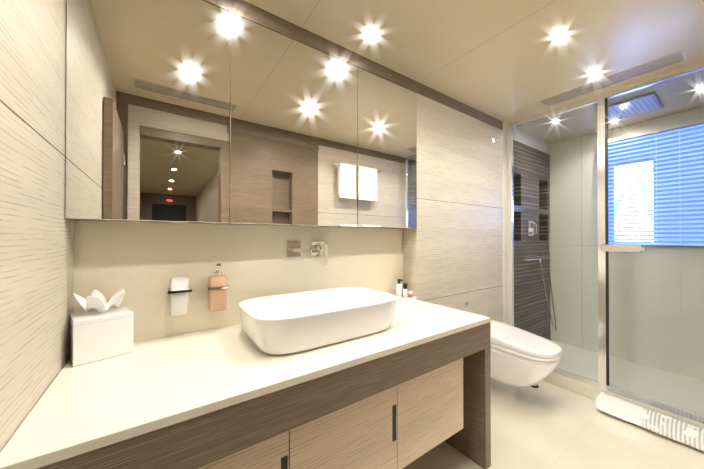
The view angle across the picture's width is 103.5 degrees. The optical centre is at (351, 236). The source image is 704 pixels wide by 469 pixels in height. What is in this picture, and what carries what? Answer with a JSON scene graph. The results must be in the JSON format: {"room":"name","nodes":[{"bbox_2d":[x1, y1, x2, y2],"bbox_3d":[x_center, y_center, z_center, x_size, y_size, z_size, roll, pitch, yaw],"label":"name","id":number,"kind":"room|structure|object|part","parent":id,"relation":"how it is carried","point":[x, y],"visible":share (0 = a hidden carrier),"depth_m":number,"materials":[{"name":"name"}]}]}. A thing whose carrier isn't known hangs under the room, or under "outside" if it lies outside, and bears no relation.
{"room":"bathroom","nodes":[
{"label":"bathroom","id":0,"kind":"room"},
{"bbox_2d":[0,0,73,451],"bbox_3d":[-0.662,0.076,0.377,0.120,2.360,1.645,0,0,-35],"label":"wall","id":1,"kind":"structure","parent":0,"point":[36,269],"depth_m":0.71,"materials":[{"name":"brown wood"}]},
{"bbox_2d":[0,99,65,156],"bbox_3d":[-0.634,-0.279,0.445,0.002,0.004,1.521,0,0,-35],"label":"joint","id":2,"kind":"object","parent":1,"relation":"attached to","point":[7,106],"depth_m":0.69,"materials":[{"name":"brown"}]},
{"bbox_2d":[403,93,502,322],"bbox_3d":[0.904,0.126,2.365,1.189,2.283,0.150,0,0,-35],"label":"wall","id":3,"kind":"structure","parent":0,"point":[450,248],"depth_m":2.23,"materials":[{"name":"brown wood"}]},
{"bbox_2d":[203,0,502,129],"bbox_3d":[0.181,-1.057,1.865,2.955,0.077,0.156,0,0,-35],"label":"crown molding","id":4,"kind":"structure","parent":3,"relation":"attached to","point":[258,16],"depth_m":1.59,"materials":[{"name":"beige wood"}]},
{"bbox_2d":[417,198,502,208],"bbox_3d":[0.904,-0.268,2.367,1.189,0.004,0.150,0,0,-35],"label":"wall panel seam","id":5,"kind":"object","parent":3,"relation":"attached to","point":[454,202],"depth_m":2.22,"materials":[{"name":"brown"}]},
{"bbox_2d":[423,285,502,300],"bbox_3d":[0.904,0.467,2.362,1.189,0.004,0.150,0,0,-35],"label":"wall panel seam","id":6,"kind":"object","parent":3,"relation":"attached to","point":[460,293],"depth_m":2.25,"materials":[{"name":"brown"}]},
{"bbox_2d":[490,320,561,386],"bbox_3d":[1.264,0.930,2.159,0.403,0.402,0.583,0,0,-35],"label":"toilet","id":7,"kind":"object","parent":3,"relation":"attached to","point":[521,357],"visible":0.67,"depth_m":2.02,"materials":[{"name":"white ceramic"}]},
{"bbox_3d":[1.279,0.781,2.154,0.386,0.102,0.557,0,0,-35],"label":"lid","id":8,"kind":"part","parent":7,"relation":"part of","materials":[{"name":"white ceramic"}]},
{"bbox_3d":[1.279,0.833,2.154,0.386,0.045,0.557,0,0,-35],"label":"seat","id":9,"kind":"part","parent":7,"relation":"part of","materials":[{"name":"white plastic"}]},
{"bbox_2d":[244,0,703,143],"bbox_3d":[1.050,-1.127,1.575,4.290,0.060,1.645,0,0,-35],"label":"ceiling","id":10,"kind":"structure","parent":0,"point":[520,70],"depth_m":1.59,"materials":[{"name":"beige paint"}]},
{"bbox_2d":[365,29,377,38],"bbox_3d":[0.105,-1.095,1.506,0.074,0.003,0.074,0,0,-35],"label":"recessed light","id":11,"kind":"object","parent":10,"relation":"in","point":[371,33],"visible":1,"depth_m":1.50,"materials":[{"name":"white glass"}]},
{"bbox_2d":[421,0,555,80],"bbox_3d":[0.866,-1.098,1.410,0.003,0.002,1.385,0,0,-35],"label":"joint","id":12,"kind":"object","parent":10,"relation":"attached to","point":[493,37],"visible":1,"depth_m":1.53,"materials":[{"name":"beige"}]},
{"bbox_2d":[551,30,567,39],"bbox_3d":[1.134,-1.095,1.515,0.074,0.003,0.074,0,0,-35],"label":"recessed light","id":13,"kind":"object","parent":10,"relation":"in","point":[559,35],"visible":1,"depth_m":1.51,"materials":[{"name":"white glass"}]},
{"bbox_2d":[588,70,601,76],"bbox_3d":[1.633,-1.093,1.867,0.074,0.003,0.074,0,0,-35],"label":"recessed light","id":14,"kind":"object","parent":10,"relation":"in","point":[594,73],"visible":1,"depth_m":1.86,"materials":[{"name":"white glass"}]},
{"bbox_2d":[538,50,687,106],"bbox_3d":[1.798,-1.093,1.988,0.154,0.004,0.764,0,0,-35],"label":"ceiling vent","id":15,"kind":"object","parent":10,"relation":"in","point":[663,62],"visible":1,"depth_m":1.91,"materials":[{"name":"grey metal"}]},
{"bbox_3d":[2.012,-1.094,1.680,0.154,0.004,0.012,0,0,-35],"label":"frame","id":16,"kind":"part","parent":15,"relation":"part of","materials":[{"name":"beige"}]},
{"bbox_2d":[596,92,662,120],"bbox_3d":[2.338,-1.078,2.340,0.380,0.021,0.340,0,0,-35],"label":"shower head","id":17,"kind":"object","parent":10,"relation":"attached to","point":[649,102],"depth_m":2.29},
{"bbox_2d":[513,128,550,339],"bbox_3d":[1.877,0.091,3.040,1.010,2.360,0.153,0,0,-35],"label":"wall","id":18,"kind":"structure","parent":0,"point":[532,247],"depth_m":2.99,"materials":[{"name":"grey tile"}]},
{"bbox_2d":[528,221,536,235],"bbox_3d":[1.927,-0.084,2.951,0.120,0.160,0.058,0,0,-35],"label":"shower mixer","id":19,"kind":"object","parent":18,"relation":"attached to","point":[532,229],"depth_m":2.94,"materials":[{"name":"silver metal"}]},
{"bbox_3d":[1.913,-0.084,2.971,0.120,0.160,0.009,0,0,-35],"label":"plate","id":20,"kind":"part","parent":19,"relation":"part of","materials":[{"name":"silver metal"}]},
{"bbox_2d":[521,255,547,260],"bbox_3d":[1.905,0.225,2.904,0.446,0.036,0.099,0,0,-35],"label":"basket","id":21,"kind":"object","parent":18,"relation":"attached to","point":[529,259],"depth_m":2.85,"materials":[{"name":"silver metal"}]},
{"bbox_2d":[537,234,556,331],"bbox_3d":[2.160,0.505,3.056,0.175,1.066,0.146,0,0,-35],"label":"shower","id":22,"kind":"object","parent":18,"relation":"attached to","point":[547,242],"depth_m":3.06,"materials":[{"name":"silver metal"}]},
{"bbox_2d":[402,378,703,468],"bbox_3d":[0.594,1.291,1.244,3.180,0.060,1.645,0,0,-35],"label":"floor","id":23,"kind":"structure","parent":0,"point":[546,425],"depth_m":1.71,"materials":[{"name":"tile"}]},
{"bbox_2d":[12,320,490,468],"bbox_3d":[-0.151,0.866,1.295,1.768,0.789,0.662,0,0,-35],"label":"bathroom vanity","id":24,"kind":"object","parent":23,"relation":"on","point":[411,383],"depth_m":1.01,"materials":[{"name":"brown wood"}]},
{"bbox_3d":[-0.406,0.801,0.774,0.474,0.391,0.022,0,0,-35],"label":"door","id":25,"kind":"part","parent":24,"relation":"part of","materials":[{"name":"brown wood"}]},
{"bbox_2d":[0,300,490,468],"bbox_3d":[-0.150,0.459,1.297,1.768,0.025,0.664,0,0,-35],"label":"countertop","id":26,"kind":"structure","parent":24,"relation":"on","point":[164,378],"depth_m":0.87,"materials":[{"name":"white stone"}]},
{"bbox_2d":[70,288,132,366],"bbox_3d":[-0.944,0.324,1.048,0.145,0.239,0.165,0,0,41],"label":"tissue box","id":27,"kind":"object","parent":26,"relation":"on","point":[103,330],"visible":1,"depth_m":1.00,"materials":[{"name":"white"}]},
{"bbox_2d":[238,287,397,354],"bbox_3d":[-0.142,0.372,1.319,0.710,0.147,0.430,0,0,-35],"label":"basin","id":28,"kind":"object","parent":26,"relation":"in","point":[286,324],"visible":1,"depth_m":1.19,"materials":[{"name":"white ceramic"}]},
{"bbox_2d":[395,279,415,302],"bbox_3d":[0.352,0.376,1.960,0.155,0.146,0.122,0,0,-35],"label":"toiletries","id":29,"kind":"object","parent":26,"relation":"on","point":[406,296],"visible":0.81,"depth_m":1.95,"materials":[{"name":"white plastic"}]},
{"bbox_2d":[396,279,402,296],"bbox_3d":[0.335,0.373,1.963,0.044,0.140,0.052,0,0,-35],"label":"bottle","id":30,"kind":"object","parent":29,"relation":"on","point":[398,285],"depth_m":1.95,"materials":[{"name":"white plastic"}]},
{"bbox_2d":[403,283,407,298],"bbox_3d":[0.380,0.390,1.980,0.032,0.106,0.032,0,0,-35],"label":"bottle","id":31,"kind":"object","parent":29,"relation":"on","point":[405,291],"depth_m":1.97,"materials":[{"name":"white plastic"}]},
{"bbox_2d":[408,291,412,297],"bbox_3d":[0.413,0.416,1.961,0.029,0.054,0.029,0,0,-35],"label":"bottle","id":32,"kind":"object","parent":29,"relation":"on","point":[410,293],"depth_m":1.95,"materials":[{"name":"red plastic"}]},
{"bbox_3d":[-0.219,0.784,0.894,0.022,0.150,0.006,0,0,-35],"label":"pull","id":33,"kind":"part","parent":24,"relation":"part of","materials":[{"name":"grey metal"}]},
{"bbox_3d":[-0.012,0.802,1.048,0.478,0.391,0.022,0,0,-35],"label":"door","id":34,"kind":"part","parent":24,"relation":"part of","materials":[{"name":"brown wood"}]},
{"bbox_3d":[0.177,0.785,1.169,0.022,0.150,0.006,0,0,-35],"label":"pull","id":35,"kind":"part","parent":24,"relation":"part of","materials":[{"name":"grey metal"}]},
{"bbox_3d":[0.381,0.804,1.322,0.471,0.391,0.022,0,0,-35],"label":"door","id":36,"kind":"part","parent":24,"relation":"part of","materials":[{"name":"brown wood"}]},
{"bbox_3d":[0.592,0.868,1.729,0.052,0.788,0.526,0,0,-35],"label":"leg","id":37,"kind":"part","parent":24,"relation":"part of","materials":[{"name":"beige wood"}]},
{"bbox_2d":[543,372,703,428],"bbox_3d":[1.954,1.216,2.153,0.130,0.100,1.383,0,0,-35],"label":"sill","id":38,"kind":"structure","parent":23,"relation":"on","point":[581,388],"depth_m":2.17,"materials":[{"name":"beige stone"}]},
{"bbox_2d":[507,128,513,325],"bbox_3d":[1.532,0.040,2.683,0.035,2.258,0.043,0,0,-35],"label":"post","id":39,"kind":"object","parent":38,"relation":"on","point":[510,235],"depth_m":2.67,"materials":[{"name":"silver metal"}]},
{"bbox_2d":[597,99,605,390],"bbox_3d":[1.919,0.036,2.127,0.035,2.258,0.044,0,0,-35],"label":"post","id":40,"kind":"object","parent":38,"relation":"on","point":[601,240],"visible":0.71,"depth_m":2.12,"materials":[{"name":"silver metal"}]},
{"bbox_2d":[507,60,703,128],"bbox_3d":[1.914,-1.069,2.139,0.037,0.049,1.382,0,0,-35],"label":"rail","id":41,"kind":"object","parent":40,"relation":"attached to","point":[665,76],"depth_m":2.04,"materials":[{"name":"silver metal"}]},
{"bbox_2d":[502,122,507,323],"bbox_3d":[1.427,0.089,2.728,0.085,2.360,0.152,0,0,-35],"label":"door frame","id":42,"kind":"structure","parent":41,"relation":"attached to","point":[504,200],"depth_m":2.67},
{"bbox_2d":[553,367,703,423],"bbox_3d":[1.916,1.145,2.128,0.031,0.040,1.382,0,0,-35],"label":"rail","id":43,"kind":"object","parent":38,"relation":"on","point":[691,415],"visible":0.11,"depth_m":1.96,"materials":[{"name":"silver metal"}]},
{"bbox_2d":[512,104,598,380],"bbox_3d":[1.726,0.042,2.405,0.001,2.170,0.633,0,0,-35],"label":"glass wall","id":44,"kind":"structure","parent":43,"relation":"on","point":[558,235],"depth_m":2.35,"materials":[{"name":"clear glass"}]},
{"bbox_2d":[596,391,703,451],"bbox_3d":[1.967,1.198,1.784,0.140,0.125,0.592,0,0,-35],"label":"towel","id":45,"kind":"object","parent":23,"relation":"on","point":[677,430],"visible":1,"depth_m":1.77,"materials":[{"name":"white fabric"}]},
{"bbox_2d":[550,107,703,379],"bbox_3d":[2.761,0.090,2.759,0.120,2.360,1.645,0,0,-35],"label":"wall","id":46,"kind":"structure","parent":0,"point":[559,279],"depth_m":2.77,"materials":[{"name":"white"}]},
{"bbox_2d":[581,139,582,348],"bbox_3d":[2.504,0.066,3.023,0.002,2.310,0.003,0,0,-35],"label":"joint","id":47,"kind":"object","parent":46,"relation":"attached to","point":[581,184],"depth_m":3.03,"materials":[{"name":"beige"}]},
{"bbox_2d":[580,245,703,247],"bbox_3d":[2.729,0.098,2.700,0.002,0.003,1.385,0,0,-35],"label":"joint","id":48,"kind":"object","parent":46,"relation":"attached to","point":[642,246],"depth_m":2.62,"materials":[{"name":"beige"}]},
{"bbox_2d":[608,126,703,242],"bbox_3d":[2.816,-0.431,2.559,0.018,1.020,0.840,0,0,-35],"label":"shower window","id":49,"kind":"structure","parent":46,"relation":"attached to","point":[670,155],"depth_m":2.55,"materials":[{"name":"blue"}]},
{"bbox_3d":[2.724,-0.726,2.692,0.018,0.030,0.320,0,0,-35],"label":"frame","id":50,"kind":"part","parent":49,"relation":"part of","materials":[{"name":"white"}]},
{"bbox_3d":[2.724,0.064,2.688,0.018,0.030,0.320,0,0,-35],"label":"frame","id":51,"kind":"part","parent":49,"relation":"part of","materials":[{"name":"white"}]},
{"bbox_2d":[596,119,703,312],"bbox_3d":[2.788,-0.154,2.538,0.041,1.645,0.840,0,0,-35],"label":"blind","id":52,"kind":"object","parent":49,"relation":"attached to","point":[668,129],"depth_m":2.53,"materials":[{"name":"blue plastic"}]},
{"bbox_3d":[2.788,-0.434,2.540,0.002,1.025,0.002,0,0,-35],"label":"cord","id":53,"kind":"part","parent":52,"relation":"part of","materials":[{"name":"white plastic"}]},
{"bbox_3d":[2.856,-0.142,2.414,0.002,1.580,0.002,0,0,-35],"label":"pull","id":54,"kind":"part","parent":52,"relation":"part of","materials":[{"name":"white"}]},
{"bbox_3d":[0.554,0.087,2.280,4.290,2.360,0.110,0,0,-35],"label":"wall","id":55,"kind":"structure","parent":0,"visible":0},
{"bbox_2d":[65,0,232,224],"bbox_3d":[-0.814,-0.541,1.172,0.531,0.962,0.152,0,0,-35],"label":"upper cabinet","id":56,"kind":"object","parent":55,"relation":"attached to","point":[192,111],"depth_m":1.09,"materials":[{"name":"clear mirror"}]},
{"bbox_2d":[65,0,229,222],"bbox_3d":[-0.773,-0.541,1.112,0.529,0.960,0.006,0,0,-35],"label":"mirror","id":57,"kind":"object","parent":56,"relation":"attached to","point":[148,81],"depth_m":1.09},
{"bbox_2d":[74,221,402,341],"bbox_3d":[-0.348,0.598,1.574,1.766,1.330,0.014,0,0,-35],"label":"backsplash","id":58,"kind":"structure","parent":55,"relation":"attached to","point":[140,263],"depth_m":1.33,"materials":[{"name":"beige stone"}]},
{"bbox_2d":[167,277,191,315],"bbox_3d":[-0.759,0.261,1.220,0.088,0.156,0.100,0,0,-35],"label":"tumbler","id":59,"kind":"object","parent":58,"relation":"attached to","point":[179,290],"visible":0.98,"depth_m":1.19,"materials":[{"name":"white glass"}]},
{"bbox_2d":[205,263,228,311],"bbox_3d":[-0.635,0.234,1.306,0.088,0.218,0.100,0,0,-35],"label":"soap dispenser","id":60,"kind":"object","parent":58,"relation":"attached to","point":[217,286],"visible":0.98,"depth_m":1.27,"materials":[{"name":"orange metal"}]},
{"bbox_2d":[208,275,226,311],"bbox_3d":[-0.632,0.264,1.301,0.073,0.158,0.073,0,0,-35],"label":"bottle","id":61,"kind":"object","parent":60,"relation":"on","point":[217,284],"depth_m":1.27,"materials":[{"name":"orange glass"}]},
{"bbox_2d":[286,241,327,265],"bbox_3d":[-0.193,0.101,1.511,0.241,0.143,0.270,0,0,-35],"label":"faucet","id":62,"kind":"object","parent":58,"relation":"attached to","point":[295,249],"visible":1,"depth_m":1.59,"materials":[{"name":"silver metal"}]},
{"bbox_3d":[-0.331,0.073,1.574,0.086,0.086,0.010,0,0,-35],"label":"plate","id":63,"kind":"part","parent":62,"relation":"part of","materials":[{"name":"silver metal"}]},
{"bbox_3d":[-0.254,0.074,1.463,0.042,0.020,0.260,0,0,-35],"label":"spout","id":64,"kind":"part","parent":62,"relation":"part of","materials":[{"name":"silver metal"}]},
{"bbox_3d":[-0.204,0.073,1.662,0.086,0.086,0.010,0,0,-35],"label":"plate","id":65,"kind":"part","parent":62,"relation":"part of","materials":[{"name":"silver metal"}]},
{"bbox_3d":[-0.155,0.108,1.632,0.026,0.130,0.016,0,0,-35],"label":"lever","id":66,"kind":"part","parent":62,"relation":"part of","materials":[{"name":"silver metal"}]},
{"bbox_2d":[233,14,360,227],"bbox_3d":[-0.302,-0.539,1.528,0.716,0.962,0.152,0,0,-35],"label":"upper cabinet","id":67,"kind":"object","parent":55,"relation":"attached to","point":[297,105],"depth_m":1.43,"materials":[{"name":"clear mirror"}]},
{"bbox_2d":[230,13,356,226],"bbox_3d":[-0.261,-0.539,1.468,0.714,0.960,0.006,0,0,-35],"label":"mirror","id":68,"kind":"object","parent":67,"relation":"attached to","point":[293,104],"depth_m":1.42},
{"bbox_2d":[361,69,416,228],"bbox_3d":[0.204,-0.537,1.880,0.517,0.962,0.152,0,0,-35],"label":"upper cabinet","id":69,"kind":"object","parent":55,"relation":"attached to","point":[388,109],"depth_m":1.81,"materials":[{"name":"clear mirror"}]},
{"bbox_2d":[357,68,416,227],"bbox_3d":[0.245,-0.537,1.820,0.515,0.960,0.006,0,0,-35],"label":"mirror","id":70,"kind":"object","parent":69,"relation":"attached to","point":[386,110],"depth_m":1.80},
{"label":"outside","id":71,"kind":"structure","parent":0,"visible":0},
{"bbox_2d":[550,340,703,414],"bbox_3d":[2.355,1.273,2.469,1.110,0.110,1.645,0,0,-35],"label":"floor","id":72,"kind":"structure","parent":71,"point":[673,379],"depth_m":2.38,"materials":[{"name":"beige tile"}]},
{"bbox_3d":[2.297,0.033,1.584,0.035,2.258,0.044,0,0,-35],"label":"post","id":73,"kind":"object","parent":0,"visible":0},
{"bbox_2d":[609,302,624,337],"bbox_3d":[1.965,0.626,2.058,0.005,0.258,0.082,0,0,-35],"label":"door glass","id":74,"kind":"object","parent":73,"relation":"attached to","point":[611,302],"depth_m":2.07,"materials":[{"name":"clear glass"}]},
{"bbox_2d":[608,108,628,142],"bbox_3d":[1.972,-0.815,2.056,0.005,0.258,0.109,0,0,-35],"label":"door glass","id":75,"kind":"object","parent":73,"relation":"attached to","point":[619,108],"depth_m":2.05,"materials":[{"name":"clear glass"}]},
{"bbox_2d":[601,244,660,298],"bbox_3d":[1.982,0.258,1.987,0.060,0.396,0.300,0,0,-35],"label":"door glass","id":76,"kind":"object","parent":73,"relation":"attached to","point":[619,248],"depth_m":2.02,"materials":[{"name":"clear glass"}]},
{"bbox_2d":[605,98,608,385],"bbox_3d":[1.935,0.041,2.104,0.020,2.170,0.012,0,0,-35],"label":"seal","id":77,"kind":"object","parent":76,"relation":"attached to","point":[607,242],"depth_m":2.10,"materials":[{"name":"grey"}]},
{"bbox_3d":[1.961,0.088,2.013,0.054,0.055,0.235,0,0,-35],"label":"shower door handle","id":78,"kind":"part","parent":76,"relation":"part of","materials":[{"name":"metal"}]},
{"bbox_2d":[624,109,644,158],"bbox_3d":[2.020,-0.736,1.987,0.005,0.347,0.102,0,0,-35],"label":"door glass","id":79,"kind":"object","parent":73,"relation":"attached to","point":[633,109],"depth_m":1.99,"materials":[{"name":"clear glass"}]},
{"bbox_2d":[631,344,672,390],"bbox_3d":[2.064,0.919,1.915,0.005,0.315,0.194,0,0,-35],"label":"door glass","id":80,"kind":"object","parent":73,"relation":"attached to","point":[641,344],"depth_m":1.92,"materials":[{"name":"clear glass"}]},
{"bbox_2d":[640,141,665,189],"bbox_3d":[2.072,-0.483,1.911,0.005,0.328,0.118,0,0,-35],"label":"door glass","id":81,"kind":"object","parent":73,"relation":"attached to","point":[657,141],"depth_m":1.90,"materials":[{"name":"clear glass"}]},
{"bbox_2d":[638,219,681,245],"bbox_3d":[2.087,-0.024,1.886,0.005,0.173,0.197,0,0,-35],"label":"door glass","id":82,"kind":"object","parent":73,"relation":"attached to","point":[659,239],"depth_m":1.88,"materials":[{"name":"clear glass"}]},
{"bbox_2d":[647,84,676,124],"bbox_3d":[2.096,-0.902,1.879,0.005,0.281,0.132,0,0,-35],"label":"door glass","id":83,"kind":"object","parent":73,"relation":"attached to","point":[654,84],"depth_m":1.88,"materials":[{"name":"clear glass"}]},
{"bbox_2d":[658,223,703,373],"bbox_3d":[2.139,0.399,1.809,0.005,0.960,0.193,0,0,-35],"label":"door glass","id":84,"kind":"object","parent":73,"relation":"attached to","point":[690,223],"depth_m":1.80,"materials":[{"name":"clear glass"}]},
{"bbox_2d":[669,125,703,214],"bbox_3d":[2.156,-0.434,1.790,0.005,0.585,0.140,0,0,-35],"label":"door glass","id":85,"kind":"object","parent":73,"relation":"attached to","point":[677,125],"depth_m":1.79,"materials":[{"name":"clear glass"}]}
]}

